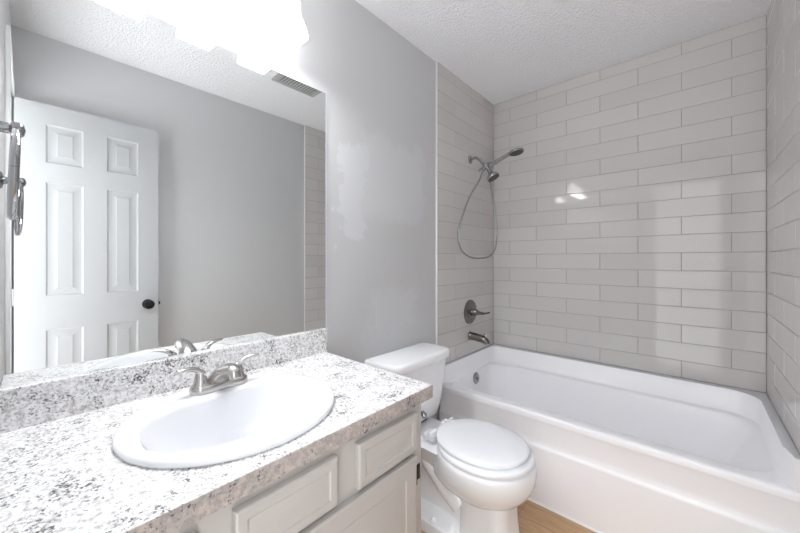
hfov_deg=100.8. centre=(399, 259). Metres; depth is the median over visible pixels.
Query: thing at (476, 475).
toilet
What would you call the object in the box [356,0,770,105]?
ceiling
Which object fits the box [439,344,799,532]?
bathtub
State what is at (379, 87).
wall
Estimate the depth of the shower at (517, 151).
2.21 m
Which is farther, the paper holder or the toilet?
the toilet
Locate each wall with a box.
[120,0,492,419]
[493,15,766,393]
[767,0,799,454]
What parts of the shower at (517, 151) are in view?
handle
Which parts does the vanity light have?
lamp shade, lamp shade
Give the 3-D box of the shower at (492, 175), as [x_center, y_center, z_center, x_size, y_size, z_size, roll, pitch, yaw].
[0.589,-0.645,2.318,0.219,0.215,0.090,0,0,42]
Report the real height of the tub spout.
0.075 m
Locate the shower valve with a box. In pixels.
[464,300,489,323]
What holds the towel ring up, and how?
attached to the wall
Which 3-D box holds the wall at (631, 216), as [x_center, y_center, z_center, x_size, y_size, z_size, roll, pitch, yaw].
[1.351,0.001,2.223,1.506,2.498,0.121,0,0,42]
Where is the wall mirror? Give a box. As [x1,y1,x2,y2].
[0,0,325,388]
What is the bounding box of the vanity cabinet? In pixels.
[177,404,420,532]
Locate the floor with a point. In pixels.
(532, 517)
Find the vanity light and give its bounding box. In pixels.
[199,0,307,50]
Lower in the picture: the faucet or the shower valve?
the faucet
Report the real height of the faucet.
0.095 m
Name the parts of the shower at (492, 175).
shower arm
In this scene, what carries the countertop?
on the vanity cabinet
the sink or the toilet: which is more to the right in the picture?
the toilet
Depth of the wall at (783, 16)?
1.37 m
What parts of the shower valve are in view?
lever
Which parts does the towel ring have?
post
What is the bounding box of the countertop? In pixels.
[0,328,432,532]
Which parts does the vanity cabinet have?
false drawer, cabinet door, false drawer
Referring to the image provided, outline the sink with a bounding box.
[112,373,334,468]
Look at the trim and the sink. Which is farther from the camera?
the trim
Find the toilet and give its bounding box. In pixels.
[364,342,536,532]
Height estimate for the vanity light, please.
0.364 m
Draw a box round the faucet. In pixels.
[176,353,258,395]
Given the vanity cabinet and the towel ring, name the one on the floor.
the vanity cabinet
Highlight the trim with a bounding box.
[436,61,437,344]
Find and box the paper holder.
[421,411,426,417]
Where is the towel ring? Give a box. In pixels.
[0,121,25,219]
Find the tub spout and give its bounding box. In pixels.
[468,331,489,344]
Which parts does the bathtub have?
overflow plate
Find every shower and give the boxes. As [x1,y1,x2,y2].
[457,147,523,258]
[468,155,498,181]
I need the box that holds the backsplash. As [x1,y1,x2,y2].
[0,328,326,433]
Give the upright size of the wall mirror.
1.034 m
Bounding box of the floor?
[421,499,595,532]
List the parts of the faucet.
lever, handle, plate, spout, handle, lever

